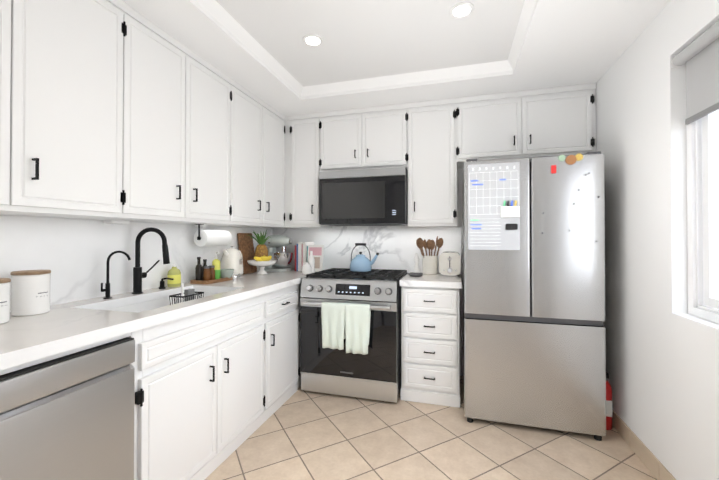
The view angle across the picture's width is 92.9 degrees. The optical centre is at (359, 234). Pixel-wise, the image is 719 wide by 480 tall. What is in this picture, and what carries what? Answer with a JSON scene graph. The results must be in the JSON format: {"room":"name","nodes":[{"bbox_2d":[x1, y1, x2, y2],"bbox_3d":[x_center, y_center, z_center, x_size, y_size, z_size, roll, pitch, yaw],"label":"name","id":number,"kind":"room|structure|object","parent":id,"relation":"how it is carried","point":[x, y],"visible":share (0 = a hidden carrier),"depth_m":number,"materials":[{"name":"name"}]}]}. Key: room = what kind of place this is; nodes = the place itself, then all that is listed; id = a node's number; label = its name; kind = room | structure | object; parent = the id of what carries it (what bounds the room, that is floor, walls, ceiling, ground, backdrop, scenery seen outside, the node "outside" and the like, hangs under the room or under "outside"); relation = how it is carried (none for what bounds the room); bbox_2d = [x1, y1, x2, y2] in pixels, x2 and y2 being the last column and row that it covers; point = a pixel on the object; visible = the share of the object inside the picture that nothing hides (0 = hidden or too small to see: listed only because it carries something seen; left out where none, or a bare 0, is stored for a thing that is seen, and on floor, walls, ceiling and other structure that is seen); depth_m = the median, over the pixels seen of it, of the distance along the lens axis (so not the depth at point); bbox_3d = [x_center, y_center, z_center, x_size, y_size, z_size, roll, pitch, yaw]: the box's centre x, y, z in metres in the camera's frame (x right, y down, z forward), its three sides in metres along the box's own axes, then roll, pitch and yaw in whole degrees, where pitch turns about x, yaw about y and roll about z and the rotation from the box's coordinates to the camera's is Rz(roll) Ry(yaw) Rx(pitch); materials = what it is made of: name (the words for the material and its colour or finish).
{"room":"kitchen","nodes":[
{"label":"kitchen","id":0,"kind":"room"},
{"bbox_2d":[272,169,463,375],"bbox_3d":[0.473,-0.053,3.255,2.840,2.620,0.150,0,-1,16],"label":"wall","id":1,"kind":"structure","parent":0,"point":[460,172],"depth_m":3.05,"materials":[{"name":"white paint"}]},
{"bbox_2d":[0,215,271,310],"bbox_3d":[-1.458,0.148,1.617,0.014,0.458,4.046,0,-1,16],"label":"backsplash","id":2,"kind":"structure","parent":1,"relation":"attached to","point":[73,250],"depth_m":1.74,"materials":[{"name":"white stone"}]},
{"bbox_2d":[320,108,363,171],"bbox_3d":[-0.124,-0.833,3.180,0.392,0.536,0.326,0,-1,16],"label":"upper cabinet","id":3,"kind":"object","parent":1,"relation":"attached to","point":[342,131],"depth_m":3.02,"materials":[{"name":"white paint"}]},
{"bbox_2d":[272,227,459,278],"bbox_3d":[0.003,0.163,3.297,1.878,0.458,0.014,0,-1,16],"label":"backsplash","id":4,"kind":"structure","parent":1,"relation":"attached to","point":[396,247],"depth_m":3.25,"materials":[{"name":"white stone"}]},
{"bbox_2d":[364,103,407,168],"bbox_3d":[0.254,-0.834,3.072,0.393,0.536,0.326,0,-1,16],"label":"upper cabinet","id":5,"kind":"object","parent":1,"relation":"attached to","point":[385,127],"depth_m":2.91,"materials":[{"name":"white paint"}]},
{"bbox_2d":[319,167,407,225],"bbox_3d":[0.062,-0.317,3.071,0.752,0.465,0.392,0,-1,16],"label":"microwave","id":6,"kind":"object","parent":5,"relation":"attached to","point":[370,197],"visible":1,"depth_m":2.88,"materials":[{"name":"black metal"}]},
{"bbox_2d":[406,98,459,226],"bbox_3d":[0.636,-0.587,2.962,0.401,1.033,0.326,0,-1,16],"label":"upper cabinet","id":7,"kind":"object","parent":1,"relation":"attached to","point":[433,126],"depth_m":2.80,"materials":[{"name":"white paint"}]},
{"bbox_2d":[460,91,523,168],"bbox_3d":[1.059,-0.848,2.843,0.480,0.513,0.326,0,-1,16],"label":"upper cabinet","id":8,"kind":"object","parent":1,"relation":"attached to","point":[491,125],"depth_m":2.68,"materials":[{"name":"white paint"}]},
{"bbox_2d":[524,83,595,158],"bbox_3d":[1.530,-0.849,2.710,0.499,0.513,0.326,0,-1,16],"label":"upper cabinet","id":9,"kind":"object","parent":1,"relation":"attached to","point":[558,121],"depth_m":2.55,"materials":[{"name":"white paint"}]},
{"bbox_2d":[121,0,670,115],"bbox_3d":[-0.191,-1.246,0.928,2.840,0.274,4.710,0,-1,16],"label":"ceiling","id":10,"kind":"structure","parent":0,"point":[370,53],"depth_m":2.07,"materials":[{"name":"white paint"}]},
{"bbox_2d":[302,34,323,46],"bbox_3d":[-0.283,-1.180,2.081,0.128,0.006,0.128,0,-1,16],"label":"recessed light","id":11,"kind":"object","parent":10,"relation":"in","point":[312,40],"visible":1,"depth_m":2.08,"materials":[{"name":"white"}]},
{"bbox_2d":[449,2,473,18],"bbox_3d":[0.540,-1.182,1.806,0.128,0.006,0.128,0,-1,16],"label":"recessed light","id":12,"kind":"object","parent":10,"relation":"in","point":[461,10],"visible":1,"depth_m":1.80,"materials":[{"name":"white"}]},
{"bbox_2d":[205,376,656,479],"bbox_3d":[-0.191,1.287,0.906,3.140,0.100,5.010,0,-1,16],"label":"floor","id":13,"kind":"structure","parent":0,"point":[299,434],"depth_m":1.99,"materials":[{"name":"tile"}]},
{"bbox_2d":[0,337,134,479],"bbox_3d":[-1.249,0.816,1.141,0.589,0.822,0.592,0,-1,16],"label":"dishwasher","id":14,"kind":"object","parent":13,"relation":"on","point":[69,417],"visible":0.94,"depth_m":1.13,"materials":[{"name":"silver metal"}]},
{"bbox_2d":[176,283,299,430],"bbox_3d":[-0.870,0.819,2.560,0.628,0.865,0.583,0,-1,16],"label":"base cabinet","id":15,"kind":"object","parent":13,"relation":"on","point":[217,381],"depth_m":2.09,"materials":[{"name":"white paint"}]},
{"bbox_2d":[0,267,305,374],"bbox_3d":[-1.154,0.369,1.521,0.650,0.071,4.032,0,-1,16],"label":"countertop","id":16,"kind":"structure","parent":15,"relation":"on","point":[68,328],"depth_m":1.37,"materials":[{"name":"white stone"}]},
{"bbox_2d":[0,278,10,323],"bbox_3d":[-1.371,0.247,1.263,0.116,0.163,0.116,0,-1,16],"label":"canister","id":17,"kind":"object","parent":16,"relation":"on","point":[4,300],"visible":1,"depth_m":1.27,"materials":[{"name":"white ceramic"}]},
{"bbox_2d":[10,270,50,315],"bbox_3d":[-1.383,0.241,1.440,0.124,0.178,0.124,0,-1,16],"label":"canister","id":18,"kind":"object","parent":16,"relation":"on","point":[30,292],"visible":1,"depth_m":1.40,"materials":[{"name":"white ceramic"}]},
{"bbox_2d":[104,227,172,298],"bbox_3d":[-1.200,0.147,1.960,0.196,0.379,0.397,0,-1,16],"label":"faucet","id":19,"kind":"object","parent":16,"relation":"on","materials":[{"name":"black metal"}]},
{"bbox_2d":[92,291,247,370],"bbox_3d":[-1.030,0.472,1.876,0.431,0.181,0.797,0,-1,16],"label":"sink","id":20,"kind":"object","parent":16,"relation":"in","point":[155,344],"depth_m":1.67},
{"bbox_2d":[167,264,180,286],"bbox_3d":[-1.210,0.264,2.233,0.073,0.146,0.084,0,-1,16],"label":"dish soap bottle","id":21,"kind":"object","parent":16,"relation":"on","point":[174,272],"visible":1,"depth_m":2.21,"materials":[{"name":"yellow plastic"}]},
{"bbox_2d":[169,283,203,304],"bbox_3d":[-1.002,0.415,1.986,0.099,0.268,0.164,0,-1,16],"label":"sink caddy","id":22,"kind":"object","parent":16,"relation":"in","point":[187,295],"visible":0.33,"depth_m":1.98,"materials":[{"name":"black metal"}]},
{"bbox_2d":[190,252,233,283],"bbox_3d":[-1.053,0.233,2.482,0.176,0.214,0.294,0,-1,16],"label":"tray","id":23,"kind":"object","parent":16,"relation":"on","point":[210,274],"visible":1,"depth_m":2.43,"materials":[{"name":"brown wood"}]},
{"bbox_2d":[220,246,243,278],"bbox_3d":[-1.015,0.215,2.753,0.183,0.253,0.237,0,-1,16],"label":"electric kettle","id":24,"kind":"object","parent":16,"relation":"on","point":[232,258],"visible":0.75,"depth_m":2.67,"materials":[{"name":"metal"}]},
{"bbox_2d":[237,233,256,273],"bbox_3d":[-0.999,0.164,3.048,0.076,0.358,0.200,0,-1,16],"label":"cutting board","id":25,"kind":"object","parent":16,"relation":"on","point":[246,244],"visible":0.92,"depth_m":3.03,"materials":[{"name":"brown wood"}]},
{"bbox_2d":[247,230,276,274],"bbox_3d":[-0.867,0.145,2.982,0.272,0.398,0.296,0,-1,16],"label":"cake stand","id":26,"kind":"object","parent":16,"relation":"on","point":[262,260],"visible":1,"depth_m":2.98,"materials":[{"name":"white ceramic"}]},
{"bbox_2d":[264,235,292,271],"bbox_3d":[-0.791,0.173,3.273,0.308,0.347,0.248,0,-1,16],"label":"stand mixer","id":27,"kind":"object","parent":16,"relation":"on","point":[283,257],"visible":0.98,"depth_m":3.23,"materials":[{"name":"white metal"}]},
{"bbox_2d":[302,262,311,274],"bbox_3d":[-0.459,0.291,2.971,0.088,0.106,0.088,0,-1,16],"label":"jar","id":28,"kind":"object","parent":16,"relation":"on","point":[306,268],"visible":0.94,"depth_m":2.94,"materials":[{"name":"white ceramic"}]},
{"bbox_2d":[295,242,323,271],"bbox_3d":[-0.458,0.208,3.297,0.295,0.276,0.225,0,-1,16],"label":"cookbooks","id":29,"kind":"object","parent":16,"relation":"on","point":[302,251],"visible":0.81,"depth_m":3.22,"materials":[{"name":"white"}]},
{"bbox_2d":[308,251,314,272],"bbox_3d":[-0.432,0.244,3.068,0.060,0.200,0.060,0,-1,16],"label":"bottle","id":30,"kind":"object","parent":16,"relation":"on","point":[311,260],"visible":0.69,"depth_m":3.05,"materials":[{"name":"white ceramic"}]},
{"bbox_2d":[300,283,301,385],"bbox_3d":[-0.700,0.824,3.156,0.628,0.865,0.658,0,-1,16],"label":"base cabinet","id":31,"kind":"object","parent":13,"relation":"on","point":[300,283],"depth_m":2.83,"materials":[{"name":"white paint"}]},
{"bbox_2d":[300,268,408,402],"bbox_3d":[-0.016,0.787,2.881,0.764,0.931,0.783,0,-1,16],"label":"range","id":32,"kind":"object","parent":13,"relation":"on","point":[350,333],"visible":0.98,"depth_m":2.57,"materials":[{"name":"silver metal"}]},
{"bbox_2d":[350,243,378,271],"bbox_3d":[0.043,0.197,3.006,0.263,0.248,0.196,0,-1,16],"label":"tea kettle","id":33,"kind":"object","parent":32,"relation":"on","point":[360,262],"visible":1,"depth_m":2.96,"materials":[{"name":"blue metal"}]},
{"bbox_2d":[401,287,459,407],"bbox_3d":[0.599,0.821,2.814,0.425,0.865,0.606,0,-1,16],"label":"base cabinet","id":34,"kind":"object","parent":13,"relation":"on","point":[430,374],"depth_m":2.52,"materials":[{"name":"white paint"}]},
{"bbox_2d":[400,271,461,286],"bbox_3d":[0.599,0.366,2.801,0.446,0.043,0.612,0,-1,16],"label":"countertop","id":35,"kind":"structure","parent":34,"relation":"on","point":[426,280],"depth_m":2.55,"materials":[{"name":"white stone"}]},
{"bbox_2d":[409,273,422,276],"bbox_3d":[0.469,0.334,2.852,0.118,0.018,0.177,0,-1,16],"label":"spoon rest","id":36,"kind":"object","parent":35,"relation":"on","point":[415,274],"visible":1,"depth_m":2.82,"materials":[{"name":"grey ceramic"}]},
{"bbox_2d":[413,253,419,272],"bbox_3d":[0.510,0.254,3.054,0.056,0.180,0.056,0,-1,16],"label":"pepper mill","id":37,"kind":"object","parent":35,"relation":"on","point":[416,262],"visible":0.81,"depth_m":3.04,"materials":[{"name":"white ceramic"}]},
{"bbox_2d":[416,236,442,274],"bbox_3d":[0.612,0.177,2.999,0.239,0.334,0.149,0,-1,16],"label":"utensil crock","id":38,"kind":"object","parent":35,"relation":"on","point":[429,264],"visible":1,"depth_m":2.96,"materials":[{"name":"white ceramic"}]},
{"bbox_2d":[439,251,460,276],"bbox_3d":[0.768,0.245,2.901,0.170,0.196,0.305,0,-1,16],"label":"toaster","id":39,"kind":"object","parent":35,"relation":"on","point":[449,263],"visible":1,"depth_m":2.78,"materials":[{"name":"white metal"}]},
{"bbox_2d":[463,151,605,440],"bbox_3d":[1.188,0.374,2.515,0.813,1.752,0.796,0,-1,16],"label":"refrigerator","id":40,"kind":"object","parent":13,"relation":"on","point":[534,341],"visible":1,"depth_m":2.15,"materials":[{"name":"grey metal"}]},
{"bbox_2d":[606,372,611,429],"bbox_3d":[1.595,1.069,2.224,0.072,0.357,0.092,0,-1,16],"label":"fire extinguisher","id":41,"kind":"object","parent":13,"relation":"on","point":[608,407],"visible":0.35,"depth_m":2.18,"materials":[{"name":"red metal"}]},
{"bbox_2d":[596,0,718,479],"bbox_3d":[1.247,-0.077,0.509,0.150,2.620,5.010,0,-1,16],"label":"wall","id":42,"kind":"structure","parent":0,"point":[661,323],"depth_m":1.70,"materials":[{"name":"white paint"}]},
{"bbox_2d":[612,409,675,479],"bbox_3d":[1.161,1.183,0.491,0.010,0.100,4.646,0,-1,16],"label":"baseboard","id":43,"kind":"structure","parent":42,"relation":"attached to","point":[654,465],"depth_m":1.88,"materials":[{"name":"beige"}]},
{"bbox_2d":[671,20,718,124],"bbox_3d":[1.353,-0.692,1.051,0.060,0.339,1.188,0,-1,16],"label":"roller blind","id":44,"kind":"object","parent":42,"relation":"attached to","point":[698,58],"visible":1,"depth_m":1.49,"materials":[{"name":"grey fabric"}]},
{"bbox_3d":[-1.629,-0.070,1.326,0.150,2.620,5.010,0,-1,16],"label":"wall","id":45,"kind":"structure","parent":0,"visible":0},
{"bbox_2d":[0,0,19,215],"bbox_3d":[-1.455,-0.603,1.065,0.328,1.033,0.415,0,-1,16],"label":"upper cabinet","id":46,"kind":"object","parent":45,"relation":"attached to","point":[9,9],"depth_m":1.22,"materials":[{"name":"white paint"}]},
{"bbox_2d":[20,0,127,219],"bbox_3d":[-1.340,-0.600,1.469,0.328,1.033,0.425,0,-1,16],"label":"upper cabinet","id":47,"kind":"object","parent":45,"relation":"attached to","point":[116,112],"depth_m":1.42,"materials":[{"name":"white paint"}]},
{"bbox_2d":[103,6,187,223],"bbox_3d":[-1.229,-0.596,1.860,0.328,1.033,0.387,0,-1,16],"label":"upper cabinet","id":48,"kind":"object","parent":45,"relation":"attached to","point":[157,61],"depth_m":1.81,"materials":[{"name":"white paint"}]},
{"bbox_2d":[188,48,235,226],"bbox_3d":[-1.119,-0.593,2.246,0.328,1.033,0.416,0,-1,16],"label":"upper cabinet","id":49,"kind":"object","parent":45,"relation":"attached to","point":[211,93],"depth_m":2.20,"materials":[{"name":"white paint"}]},
{"bbox_2d":[232,82,263,227],"bbox_3d":[-1.007,-0.590,2.641,0.328,1.033,0.406,0,-1,16],"label":"upper cabinet","id":50,"kind":"object","parent":45,"relation":"attached to","point":[248,114],"depth_m":2.60,"materials":[{"name":"white paint"}]},
{"bbox_2d":[194,224,231,246],"bbox_3d":[-1.081,0.006,2.522,0.120,0.159,0.320,0,-1,16],"label":"paper towel holder","id":51,"kind":"object","parent":50,"relation":"attached to","point":[205,238],"visible":1,"depth_m":2.44,"materials":[{"name":"white paper"}]},
{"bbox_2d":[264,102,287,227],"bbox_3d":[-0.901,-0.586,3.015,0.328,1.033,0.371,0,-1,16],"label":"upper cabinet","id":52,"kind":"object","parent":45,"relation":"attached to","point":[275,123],"depth_m":2.99,"materials":[{"name":"white paint"}]},
{"bbox_2d":[284,113,331,227],"bbox_3d":[-0.487,-0.584,3.281,0.363,1.033,0.326,0,-1,16],"label":"upper cabinet","id":53,"kind":"object","parent":45,"relation":"attached to","point":[301,210],"depth_m":3.12,"materials":[{"name":"white paint"}]}
]}

